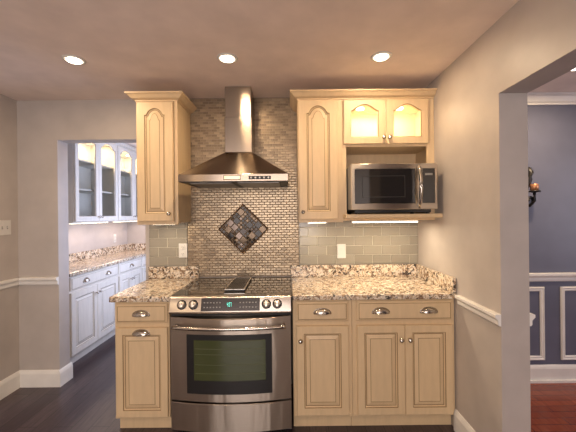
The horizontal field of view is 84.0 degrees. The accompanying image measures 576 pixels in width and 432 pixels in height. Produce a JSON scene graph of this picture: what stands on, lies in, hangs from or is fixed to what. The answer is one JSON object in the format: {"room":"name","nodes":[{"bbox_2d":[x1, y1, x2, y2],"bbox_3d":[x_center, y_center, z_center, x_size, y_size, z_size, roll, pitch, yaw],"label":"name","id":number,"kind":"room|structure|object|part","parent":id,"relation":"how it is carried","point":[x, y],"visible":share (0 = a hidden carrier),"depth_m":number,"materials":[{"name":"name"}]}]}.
{"room":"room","nodes":[
{"label":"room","id":0,"kind":"room"},
{"bbox_2d":[0,94,19,380],"bbox_3d":[-2.370,0.245,0.065,0.120,2.440,5.330,-1,0,0],"label":"wall","id":1,"kind":"structure","parent":0,"point":[9,268],"depth_m":2.64,"materials":[{"name":"beige paint"}]},
{"bbox_2d":[0,220,10,234],"bbox_3d":[-2.302,0.102,2.595,0.018,0.120,0.118,-1,0,0],"label":"light switch","id":2,"kind":"object","parent":1,"relation":"attached to","point":[5,225],"visible":1,"depth_m":2.60,"materials":[{"name":"white plastic"}]},
{"bbox_2d":[0,277,18,289],"bbox_3d":[-2.291,0.563,0.115,0.030,0.066,5.230,-1,0,0],"label":"trim","id":3,"kind":"structure","parent":1,"relation":"attached to","point":[8,283],"depth_m":2.62,"materials":[{"name":"white paint"}]},
{"bbox_2d":[0,370,19,399],"bbox_3d":[-2.289,1.393,0.115,0.016,0.142,5.230,-1,0,0],"label":"baseboard","id":4,"kind":"structure","parent":1,"relation":"attached to","point":[10,384],"depth_m":2.62,"materials":[{"name":"white paint"}]},
{"bbox_2d":[68,221,126,253],"bbox_3d":[-2.618,0.247,4.019,0.120,2.440,2.322,-1,0,0],"label":"wall","id":5,"kind":"structure","parent":0,"point":[86,236],"depth_m":4.23,"materials":[{"name":"beige paint"}]},
{"bbox_2d":[68,143,117,222],"bbox_3d":[-2.373,-0.440,3.730,0.378,1.040,0.840,-1,0,0],"label":"upper cabinet","id":6,"kind":"object","parent":5,"relation":"attached to","point":[92,167],"visible":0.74,"depth_m":3.94,"materials":[{"name":"paint"}]},
{"bbox_3d":[-2.224,-0.417,3.523,0.020,0.974,0.410,-1,0,0],"label":"door","id":7,"kind":"part","parent":6,"relation":"part of","materials":[{"name":"paint"}]},
{"bbox_2d":[68,221,108,223],"bbox_3d":[-2.329,0.088,3.750,0.040,0.016,0.700,-1,0,0],"label":"light bar","id":8,"kind":"object","parent":6,"relation":"attached to","point":[105,221],"visible":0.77,"depth_m":3.64,"materials":[{"name":"white plastic"}]},
{"bbox_2d":[79,159,112,168],"bbox_3d":[-2.410,-0.600,3.730,0.288,0.018,0.802,-1,0,0],"label":"shelf","id":9,"kind":"object","parent":6,"relation":"attached to","point":[83,164],"depth_m":3.89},
{"bbox_2d":[79,188,113,193],"bbox_3d":[-2.407,-0.280,3.730,0.288,0.018,0.802,-1,0,0],"label":"shelf","id":10,"kind":"object","parent":6,"relation":"attached to","point":[81,191],"depth_m":3.89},
{"bbox_3d":[-2.224,-0.417,3.937,0.020,0.974,0.410,-1,0,0],"label":"door","id":11,"kind":"part","parent":6,"relation":"part of","materials":[{"name":"paint"}]},
{"bbox_2d":[69,244,127,262],"bbox_3d":[-2.543,0.502,4.019,0.020,0.100,2.037,-1,0,0],"label":"backsplash","id":12,"kind":"structure","parent":5,"relation":"attached to","point":[78,256],"depth_m":4.21,"materials":[{"name":"stone"}]},
{"bbox_2d":[117,143,136,220],"bbox_3d":[-2.373,-0.440,4.572,0.378,1.040,0.840,-1,0,0],"label":"upper cabinet","id":13,"kind":"object","parent":5,"relation":"attached to","point":[126,154],"visible":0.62,"depth_m":4.58,"materials":[{"name":"paint"}]},
{"bbox_3d":[-2.384,-0.935,4.572,0.367,0.050,0.840,-1,0,0],"label":"crown moulding","id":14,"kind":"part","parent":13,"relation":"part of","materials":[{"name":"paint"}]},
{"bbox_2d":[121,170,136,176],"bbox_3d":[-2.410,-0.600,4.572,0.288,0.018,0.802,-1,0,0],"label":"shelf","id":15,"kind":"object","parent":13,"relation":"attached to","point":[123,173],"depth_m":4.66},
{"bbox_2d":[121,194,136,197],"bbox_3d":[-2.407,-0.280,4.572,0.288,0.018,0.802,-1,0,0],"label":"shelf","id":16,"kind":"object","parent":13,"relation":"attached to","point":[122,195],"depth_m":4.68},
{"bbox_3d":[-2.224,-0.417,4.779,0.020,0.974,0.410,-1,0,0],"label":"door","id":17,"kind":"part","parent":13,"relation":"part of","materials":[{"name":"paint"}]},
{"bbox_2d":[127,221,145,243],"bbox_3d":[-1.703,0.238,5.120,1.710,2.440,0.120,-1,0,0],"label":"wall","id":18,"kind":"structure","parent":0,"point":[135,233],"depth_m":5.06,"materials":[{"name":"beige paint"}]},
{"bbox_2d":[0,0,575,147],"bbox_3d":[0.889,-1.039,1.300,7.200,0.060,7.800,-1,0,0],"label":"ceiling","id":19,"kind":"structure","parent":0,"point":[280,47],"depth_m":1.87,"materials":[{"name":"paint"}]},
{"bbox_2d":[61,55,85,64],"bbox_3d":[-1.363,-0.979,2.030,0.132,0.012,0.132,-1,0,0],"label":"recessed light","id":20,"kind":"object","parent":19,"relation":"in","point":[72,59],"visible":1,"depth_m":2.02,"materials":[{"name":"white plastic"}]},
{"bbox_2d":[65,57,82,63],"bbox_3d":[-1.363,-0.977,2.030,0.091,0.006,0.091,-1,0,0],"label":"diffuser","id":21,"kind":"object","parent":20,"relation":"attached to","point":[73,60],"depth_m":2.02,"materials":[{"name":"beige plastic"}]},
{"bbox_2d":[217,53,237,62],"bbox_3d":[-0.391,-0.990,2.030,0.132,0.012,0.132,-1,0,0],"label":"recessed light","id":22,"kind":"object","parent":19,"relation":"in","point":[223,57],"visible":1,"depth_m":2.01,"materials":[{"name":"white plastic"}]},
{"bbox_2d":[220,55,234,62],"bbox_3d":[-0.391,-0.987,2.030,0.091,0.006,0.091,-1,0,0],"label":"diffuser","id":23,"kind":"object","parent":22,"relation":"attached to","point":[223,58],"depth_m":2.02,"materials":[{"name":"beige plastic"}]},
{"bbox_2d":[371,51,391,61],"bbox_3d":[0.586,-1.000,2.030,0.132,0.012,0.132,-1,0,0],"label":"recessed light","id":24,"kind":"object","parent":19,"relation":"in","point":[381,56],"visible":1,"depth_m":2.01,"materials":[{"name":"white plastic"}]},
{"bbox_2d":[374,54,388,60],"bbox_3d":[0.586,-0.997,2.030,0.091,0.006,0.091,-1,0,0],"label":"diffuser","id":25,"kind":"object","parent":24,"relation":"attached to","point":[377,57],"depth_m":2.02,"materials":[{"name":"beige plastic"}]},
{"bbox_2d":[0,335,575,431],"bbox_3d":[0.959,1.460,1.280,7.112,0.060,7.760,-1,0,0],"label":"floor","id":26,"kind":"structure","parent":0,"point":[86,402],"depth_m":2.39,"materials":[{"name":"brown wood"}]},
{"bbox_2d":[69,264,117,362],"bbox_3d":[-2.289,1.027,3.455,0.514,0.874,0.870,-1,0,0],"label":"base cabinet","id":27,"kind":"object","parent":26,"relation":"on","point":[91,313],"visible":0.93,"depth_m":3.35,"materials":[{"name":"paint"}]},
{"bbox_3d":[-2.074,1.049,3.247,0.020,0.600,0.413,-1,0,0],"label":"door","id":28,"kind":"part","parent":27,"relation":"part of","materials":[{"name":"paint"}]},
{"bbox_3d":[-2.078,0.663,3.455,0.020,0.128,0.830,-1,0,0],"label":"drawer","id":29,"kind":"part","parent":27,"relation":"part of","materials":[{"name":"paint"}]},
{"bbox_2d":[69,243,145,276],"bbox_3d":[-2.304,0.519,4.029,0.498,0.139,2.058,-1,0,0],"label":"countertop","id":30,"kind":"structure","parent":27,"relation":"on","point":[91,260],"depth_m":4.04,"materials":[{"name":"stone"}]},
{"bbox_3d":[-2.074,1.049,3.663,0.020,0.600,0.413,-1,0,0],"label":"door","id":31,"kind":"part","parent":27,"relation":"part of","materials":[{"name":"paint"}]},
{"bbox_2d":[114,257,141,334],"bbox_3d":[-2.289,1.027,4.201,0.514,0.874,0.620,-1,0,0],"label":"base cabinet","id":32,"kind":"object","parent":26,"relation":"on","point":[129,273],"visible":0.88,"depth_m":4.14,"materials":[{"name":"paint"}]},
{"bbox_3d":[-2.074,1.049,4.055,0.020,0.600,0.288,-1,0,0],"label":"door","id":33,"kind":"part","parent":32,"relation":"part of","materials":[{"name":"paint"}]},
{"bbox_3d":[-2.078,0.663,4.201,0.020,0.128,0.580,-1,0,0],"label":"drawer","id":34,"kind":"part","parent":32,"relation":"part of","materials":[{"name":"paint"}]},
{"bbox_3d":[-2.074,1.049,4.347,0.020,0.600,0.288,-1,0,0],"label":"door","id":35,"kind":"part","parent":32,"relation":"part of","materials":[{"name":"paint"}]},
{"bbox_2d":[115,302,171,427],"bbox_3d":[-0.973,1.013,2.402,0.362,0.874,0.649,-1,0,0],"label":"base cabinet","id":36,"kind":"object","parent":26,"relation":"on","point":[142,329],"visible":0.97,"depth_m":2.11,"materials":[{"name":"beige paint"}]},
{"bbox_3d":[-0.975,0.648,2.094,0.120,0.043,0.032,-1,0,0],"label":"handle","id":37,"kind":"part","parent":36,"relation":"part of","materials":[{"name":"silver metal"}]},
{"bbox_3d":[-0.974,0.774,2.094,0.120,0.043,0.032,-1,0,0],"label":"handle","id":38,"kind":"part","parent":36,"relation":"part of","materials":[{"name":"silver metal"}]},
{"bbox_3d":[-0.975,0.652,2.120,0.342,0.126,0.020,-1,0,0],"label":"drawer","id":39,"kind":"part","parent":36,"relation":"part of","materials":[{"name":"beige paint"}]},
{"bbox_3d":[-0.971,1.041,2.120,0.342,0.592,0.020,-1,0,0],"label":"door","id":40,"kind":"part","parent":36,"relation":"part of","materials":[{"name":"beige paint"}]},
{"bbox_2d":[109,266,198,301],"bbox_3d":[-0.973,0.505,2.409,0.423,0.139,0.617,-1,0,0],"label":"countertop","id":41,"kind":"structure","parent":36,"relation":"on","point":[163,282],"depth_m":2.44,"materials":[{"name":"stone"}]},
{"bbox_2d":[141,256,145,281],"bbox_3d":[-2.289,1.027,4.785,0.514,0.874,0.545,-1,0,0],"label":"base cabinet","id":42,"kind":"object","parent":26,"relation":"on","point":[143,259],"visible":0.02,"depth_m":4.56,"materials":[{"name":"paint"}]},
{"bbox_3d":[-2.078,0.663,4.785,0.020,0.128,0.505,-1,0,0],"label":"drawer","id":43,"kind":"part","parent":42,"relation":"part of","materials":[{"name":"paint"}]},
{"bbox_3d":[-2.074,1.049,4.785,0.020,0.600,0.505,-1,0,0],"label":"door","id":44,"kind":"part","parent":42,"relation":"part of","materials":[{"name":"paint"}]},
{"bbox_2d":[169,277,291,431],"bbox_3d":[-0.373,0.977,2.323,0.795,0.934,0.744,-1,0,0],"label":"range","id":45,"kind":"object","parent":26,"relation":"on","point":[231,337],"visible":1,"depth_m":2.03,"materials":[{"name":"grey metal"}]},
{"bbox_3d":[-0.687,0.571,2.038,0.045,0.045,0.029,-1,-20,0],"label":"knob","id":46,"kind":"part","parent":45,"relation":"part of","materials":[{"name":"silver metal"}]},
{"bbox_3d":[-0.613,0.571,2.038,0.045,0.045,0.029,-1,-20,0],"label":"knob","id":47,"kind":"part","parent":45,"relation":"part of","materials":[{"name":"silver metal"}]},
{"bbox_3d":[-0.376,0.702,2.000,0.714,0.022,0.098,-1,0,0],"label":"handle","id":48,"kind":"part","parent":45,"relation":"part of","materials":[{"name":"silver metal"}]},
{"bbox_3d":[-0.374,0.917,2.031,0.454,0.257,0.044,-1,0,0],"label":"oven glass","id":49,"kind":"part","parent":45,"relation":"part of","materials":[{"name":"green"}]},
{"bbox_3d":[-0.377,0.578,2.069,0.780,0.102,0.063,-1,0,0],"label":"control panel","id":50,"kind":"part","parent":45,"relation":"part of","materials":[{"name":"silver metal"}]},
{"bbox_3d":[-0.373,0.915,2.056,0.772,0.534,0.086,-1,0,0],"label":"oven door","id":51,"kind":"part","parent":45,"relation":"part of","materials":[{"name":"silver metal"}]},
{"bbox_3d":[-0.369,1.284,2.056,0.772,0.180,0.086,-1,0,0],"label":"drawer","id":52,"kind":"part","parent":45,"relation":"part of","materials":[{"name":"silver metal"}]},
{"bbox_2d":[172,277,291,295],"bbox_3d":[-0.377,0.532,2.397,0.795,0.013,0.595,-1,0,0],"label":"cooktop","id":53,"kind":"object","parent":45,"relation":"in","point":[237,286],"depth_m":2.32,"materials":[{"name":"grey glass"}]},
{"bbox_3d":[-0.375,0.512,2.410,0.140,0.004,0.420,-1,0,0],"label":"vent frame","id":54,"kind":"part","parent":45,"relation":"part of","materials":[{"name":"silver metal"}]},
{"bbox_3d":[-0.145,0.566,2.038,0.045,0.045,0.029,-1,-20,0],"label":"knob","id":55,"kind":"part","parent":45,"relation":"part of","materials":[{"name":"silver metal"}]},
{"bbox_3d":[-0.075,0.565,2.038,0.045,0.045,0.029,-1,-20,0],"label":"knob","id":56,"kind":"part","parent":45,"relation":"part of","materials":[{"name":"silver metal"}]},
{"bbox_2d":[292,298,352,425],"bbox_3d":[0.225,1.001,2.402,0.392,0.874,0.649,-1,0,0],"label":"base cabinet","id":57,"kind":"object","parent":26,"relation":"on","point":[321,329],"visible":0.98,"depth_m":2.11,"materials":[{"name":"beige paint"}]},
{"bbox_3d":[0.220,0.638,2.120,0.346,0.130,0.020,-1,0,0],"label":"drawer","id":58,"kind":"part","parent":57,"relation":"part of","materials":[{"name":"beige paint"}]},
{"bbox_3d":[0.220,0.633,2.094,0.120,0.043,0.032,-1,0,0],"label":"handle","id":59,"kind":"part","parent":57,"relation":"part of","materials":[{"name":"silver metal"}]},
{"bbox_3d":[0.224,1.029,2.120,0.346,0.592,0.020,-1,0,0],"label":"door","id":60,"kind":"part","parent":57,"relation":"part of","materials":[{"name":"beige paint"}]},
{"bbox_2d":[351,299,454,425],"bbox_3d":[0.762,0.995,2.402,0.680,0.874,0.649,-1,0,0],"label":"base cabinet","id":61,"kind":"object","parent":26,"relation":"on","point":[403,372],"visible":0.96,"depth_m":2.11,"materials":[{"name":"beige paint"}]},
{"bbox_2d":[290,264,455,300],"bbox_3d":[0.555,0.489,2.409,1.084,0.139,0.617,-1,0,0],"label":"countertop","id":62,"kind":"structure","parent":61,"relation":"on","point":[350,281],"depth_m":2.40,"materials":[{"name":"stone"}]},
{"bbox_3d":[0.606,0.629,2.094,0.120,0.043,0.032,-1,0,0],"label":"handle","id":63,"kind":"part","parent":61,"relation":"part of","materials":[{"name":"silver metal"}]},
{"bbox_3d":[0.610,1.025,2.120,0.315,0.592,0.020,-1,0,0],"label":"door","id":64,"kind":"part","parent":61,"relation":"part of","materials":[{"name":"beige paint"}]},
{"bbox_3d":[0.764,0.632,2.120,0.632,0.130,0.020,-1,0,0],"label":"drawer","id":65,"kind":"part","parent":61,"relation":"part of","materials":[{"name":"beige paint"}]},
{"bbox_3d":[0.922,0.626,2.094,0.120,0.043,0.032,-1,0,0],"label":"handle","id":66,"kind":"part","parent":61,"relation":"part of","materials":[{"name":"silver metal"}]},
{"bbox_3d":[0.927,1.021,2.120,0.315,0.592,0.020,-1,0,0],"label":"door","id":67,"kind":"part","parent":61,"relation":"part of","materials":[{"name":"beige paint"}]},
{"bbox_2d":[17,99,575,383],"bbox_3d":[1.036,0.209,2.794,6.932,2.440,0.128,-1,0,0],"label":"wall","id":68,"kind":"structure","parent":0,"point":[45,128],"depth_m":2.73,"materials":[{"name":"beige paint"}]},
{"bbox_2d":[19,277,58,284],"bbox_3d":[-2.135,0.561,2.715,0.342,0.066,0.030,-1,0,0],"label":"trim","id":69,"kind":"structure","parent":68,"relation":"attached to","point":[22,280],"depth_m":2.71,"materials":[{"name":"white paint"}]},
{"bbox_2d":[20,362,72,387],"bbox_3d":[-2.119,1.391,2.794,0.358,0.142,0.160,-1,0,0],"label":"baseboard","id":70,"kind":"structure","parent":68,"relation":"attached to","point":[28,378],"depth_m":2.71,"materials":[{"name":"white paint"}]},
{"bbox_2d":[124,91,196,224],"bbox_3d":[-0.988,-0.417,2.530,0.424,0.979,0.376,-1,0,0],"label":"upper cabinet","id":71,"kind":"object","parent":68,"relation":"attached to","point":[163,144],"visible":1,"depth_m":2.38,"materials":[{"name":"beige paint"}]},
{"bbox_3d":[-0.998,-0.398,2.389,0.268,0.888,0.020,-1,0,0],"label":"door","id":72,"kind":"part","parent":71,"relation":"part of","materials":[{"name":"beige paint"}]},
{"bbox_3d":[-0.983,0.065,2.409,0.308,0.014,0.022,-1,0,0],"label":"light rail","id":73,"kind":"part","parent":71,"relation":"part of","materials":[{"name":"beige paint"}]},
{"bbox_3d":[-0.993,-0.879,2.530,0.424,0.054,0.376,-1,0,0],"label":"crown moulding","id":74,"kind":"part","parent":71,"relation":"part of","materials":[{"name":"beige paint"}]},
{"bbox_2d":[149,222,187,265],"bbox_3d":[-1.026,0.215,2.724,0.323,0.438,0.009,-1,0,0],"label":"tile backsplash","id":75,"kind":"structure","parent":68,"relation":"attached to","point":[164,240],"depth_m":2.72,"materials":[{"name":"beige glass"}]},
{"bbox_2d":[179,243,186,257],"bbox_3d":[-0.899,0.301,2.715,0.072,0.120,0.010,-1,0,0],"label":"wall outlet","id":76,"kind":"object","parent":75,"relation":"attached to","point":[182,246],"visible":1,"depth_m":2.71,"materials":[{"name":"white plastic"}]},
{"bbox_2d":[148,266,198,278],"bbox_3d":[-0.974,0.485,2.707,0.423,0.100,0.020,-1,0,0],"label":"backsplash","id":77,"kind":"structure","parent":68,"relation":"attached to","point":[159,272],"depth_m":2.70,"materials":[{"name":"stone"}]},
{"bbox_2d":[178,86,287,187],"bbox_3d":[-0.391,-0.610,2.467,0.764,0.768,0.504,-1,0,0],"label":"range hood","id":78,"kind":"object","parent":68,"relation":"attached to","point":[239,166],"visible":1,"depth_m":2.39,"materials":[{"name":"metal"}]},
{"bbox_3d":[-0.395,-0.260,2.219,0.118,0.032,0.001,-1,0,0],"label":"badge frame","id":79,"kind":"part","parent":78,"relation":"part of","materials":[{"name":"silver metal"}]},
{"bbox_2d":[188,98,298,276],"bbox_3d":[-0.393,-0.235,2.726,0.947,1.519,0.006,-1,0,0],"label":"backsplash","id":80,"kind":"structure","parent":68,"relation":"attached to","point":[273,253],"depth_m":2.72,"materials":[{"name":"tile"}]},
{"bbox_2d":[218,204,267,253],"bbox_3d":[-0.388,0.119,2.716,0.431,0.431,0.008,-1,0,0],"label":"tile medallion","id":81,"kind":"object","parent":80,"relation":"attached to","point":[242,228],"visible":1,"depth_m":2.71,"materials":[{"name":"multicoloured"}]},
{"bbox_2d":[297,100,342,222],"bbox_3d":[0.235,-0.405,2.533,0.332,0.920,0.370,-1,0,0],"label":"upper cabinet","id":82,"kind":"object","parent":68,"relation":"attached to","point":[319,122],"visible":1,"depth_m":2.38,"materials":[{"name":"beige paint"}]},
{"bbox_3d":[0.240,0.051,2.409,0.332,0.010,0.022,-1,0,0],"label":"light rail","id":83,"kind":"part","parent":82,"relation":"part of","materials":[{"name":"beige paint"}]},
{"bbox_2d":[290,264,416,276],"bbox_3d":[0.545,0.469,2.707,1.064,0.100,0.020,-1,0,0],"label":"backsplash","id":84,"kind":"structure","parent":68,"relation":"attached to","point":[350,270],"depth_m":2.70,"materials":[{"name":"stone"}]},
{"bbox_2d":[299,221,417,264],"bbox_3d":[0.592,0.198,2.724,1.008,0.438,0.009,-1,0,0],"label":"tile backsplash","id":85,"kind":"structure","parent":68,"relation":"attached to","point":[391,242],"depth_m":2.72,"materials":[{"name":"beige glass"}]},
{"bbox_2d":[337,244,345,257],"bbox_3d":[0.446,0.306,2.713,0.072,0.120,0.012,-1,0,0],"label":"light switch","id":86,"kind":"object","parent":85,"relation":"attached to","point":[341,248],"visible":1,"depth_m":2.71,"materials":[{"name":"white plastic"}]},
{"bbox_2d":[528,167,540,206],"bbox_3d":[2.005,-0.231,2.676,0.088,0.339,0.167,-1,0,-35],"label":"wall sconce","id":87,"kind":"object","parent":68,"relation":"attached to","point":[534,188],"visible":0.51,"depth_m":2.65,"materials":[{"name":"black metal"}]},
{"bbox_3d":[2.001,-0.126,2.678,0.104,0.121,0.089,-1,0,0],"label":"scroll arm","id":88,"kind":"part","parent":87,"relation":"part of","materials":[{"name":"black metal"}]},
{"bbox_2d":[530,184,538,189],"bbox_3d":[2.028,-0.230,2.644,0.060,0.053,0.060,-1,0,0],"label":"candle","id":89,"kind":"object","parent":87,"relation":"on","point":[532,186],"depth_m":2.62,"materials":[{"name":"orange wax"}]},
{"bbox_2d":[527,92,575,104],"bbox_3d":[2.811,-0.987,2.697,3.157,0.084,0.066,-1,0,0],"label":"trim","id":90,"kind":"structure","parent":68,"relation":"attached to","point":[533,98],"depth_m":2.69,"materials":[{"name":"white paint"}]},
{"bbox_2d":[529,286,575,359],"bbox_3d":[2.685,0.918,2.722,2.550,0.622,0.016,-1,0,0],"label":"trim","id":91,"kind":"structure","parent":68,"relation":"attached to","point":[572,288],"depth_m":2.72,"materials":[{"name":"white paint"}]},
{"bbox_2d":[529,272,575,281],"bbox_3d":[2.827,0.522,2.715,3.157,0.073,0.030,-1,0,0],"label":"trim","id":92,"kind":"structure","parent":68,"relation":"attached to","point":[566,276],"depth_m":2.71,"materials":[{"name":"white paint"}]},
{"bbox_2d":[530,364,575,382],"bbox_3d":[2.836,1.339,2.713,3.157,0.142,0.034,-1,0,0],"label":"baseboard","id":93,"kind":"structure","parent":68,"relation":"attached to","point":[546,373],"depth_m":2.71,"materials":[{"name":"white paint"}]},
{"bbox_2d":[418,0,575,431],"bbox_3d":[1.171,0.208,0.115,0.148,2.440,5.230,-1,0,0],"label":"wall","id":94,"kind":"structure","parent":0,"point":[480,240],"depth_m":1.72,"materials":[{"name":"beige paint"}]},
{"bbox_2d":[342,99,442,220],"bbox_3d":[0.745,-0.415,2.497,0.688,0.910,0.443,-1,0,0],"label":"upper cabinet","id":95,"kind":"object","parent":94,"relation":"attached to","point":[374,131],"visible":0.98,"depth_m":2.40,"materials":[{"name":"beige paint"}]},
{"bbox_2d":[290,88,436,112],"bbox_3d":[0.545,-0.895,2.530,1.078,0.054,0.376,-1,0,0],"label":"crown molding","id":96,"kind":"structure","parent":95,"relation":"attached to","point":[407,93],"depth_m":2.37,"materials":[{"name":"beige paint"}]},
{"bbox_3d":[0.563,-0.694,2.389,0.314,0.329,0.020,-1,0,0],"label":"door","id":97,"kind":"part","parent":95,"relation":"part of","materials":[{"name":"beige paint"}]},
{"bbox_2d":[350,220,418,222],"bbox_3d":[0.721,0.050,2.418,0.510,0.020,0.044,-1,0,0],"label":"light bar","id":98,"kind":"object","parent":95,"relation":"attached to","point":[371,221],"visible":0.91,"depth_m":2.40,"materials":[{"name":"white plastic"}]},
{"bbox_2d":[352,221,417,222],"bbox_3d":[0.721,0.053,2.418,0.488,0.008,0.036,-1,0,0],"label":"diffuser","id":99,"kind":"object","parent":98,"relation":"attached to","point":[352,221],"depth_m":2.40,"materials":[{"name":"beige plastic"}]},
{"bbox_3d":[0.750,0.030,2.404,0.688,0.019,0.016,-1,0,0],"label":"light rail","id":100,"kind":"part","parent":95,"relation":"part of","materials":[{"name":"beige paint"}]},
{"bbox_2d":[346,163,437,213],"bbox_3d":[0.740,-0.185,2.403,0.604,0.354,0.444,-1,0,0],"label":"microwave","id":101,"kind":"object","parent":95,"relation":"on","point":[392,187],"visible":0.96,"depth_m":2.25,"materials":[{"name":"grey metal"}]},
{"bbox_3d":[0.673,-0.203,2.248,0.421,0.241,0.002,-1,0,0],"label":"door glass","id":102,"kind":"part","parent":101,"relation":"part of","materials":[{"name":"black glass"}]},
{"bbox_3d":[0.908,-0.201,2.216,0.025,0.298,0.071,-1,0,0],"label":"handle","id":103,"kind":"part","parent":101,"relation":"part of","materials":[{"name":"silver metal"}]},
{"bbox_3d":[0.981,-0.204,2.260,0.122,0.322,0.030,-1,0,0],"label":"control panel","id":104,"kind":"part","parent":101,"relation":"part of","materials":[{"name":"silver metal"}]},
{"bbox_2d":[343,213,442,217],"bbox_3d":[0.750,0.006,2.497,0.688,0.028,0.443,-1,0,0],"label":"shelf","id":105,"kind":"object","parent":95,"relation":"attached to","point":[345,215],"depth_m":2.28,"materials":[{"name":"beige paint"}]},
{"bbox_3d":[0.881,-0.697,2.389,0.314,0.329,0.020,-1,0,0],"label":"door","id":106,"kind":"part","parent":95,"relation":"part of","materials":[{"name":"beige paint"}]},
{"bbox_2d":[454,409,475,431],"bbox_3d":[1.101,1.357,1.893,0.016,0.142,0.465,-1,0,0],"label":"baseboard","id":107,"kind":"structure","parent":94,"relation":"attached to","point":[460,424],"depth_m":2.04,"materials":[{"name":"white paint"}]},
{"bbox_2d":[455,295,500,326],"bbox_3d":[1.086,0.548,1.863,0.030,0.062,0.406,-1,0,0],"label":"trim","id":108,"kind":"structure","parent":94,"relation":"attached to","point":[494,317],"depth_m":1.81,"materials":[{"name":"white paint"}]},
{"bbox_2d":[530,313,534,325],"bbox_3d":[1.264,0.546,2.195,0.030,0.062,1.070,-1,0,0],"label":"trim","id":109,"kind":"structure","parent":94,"relation":"attached to","point":[532,316],"depth_m":1.66,"materials":[{"name":"white paint"}]}
]}

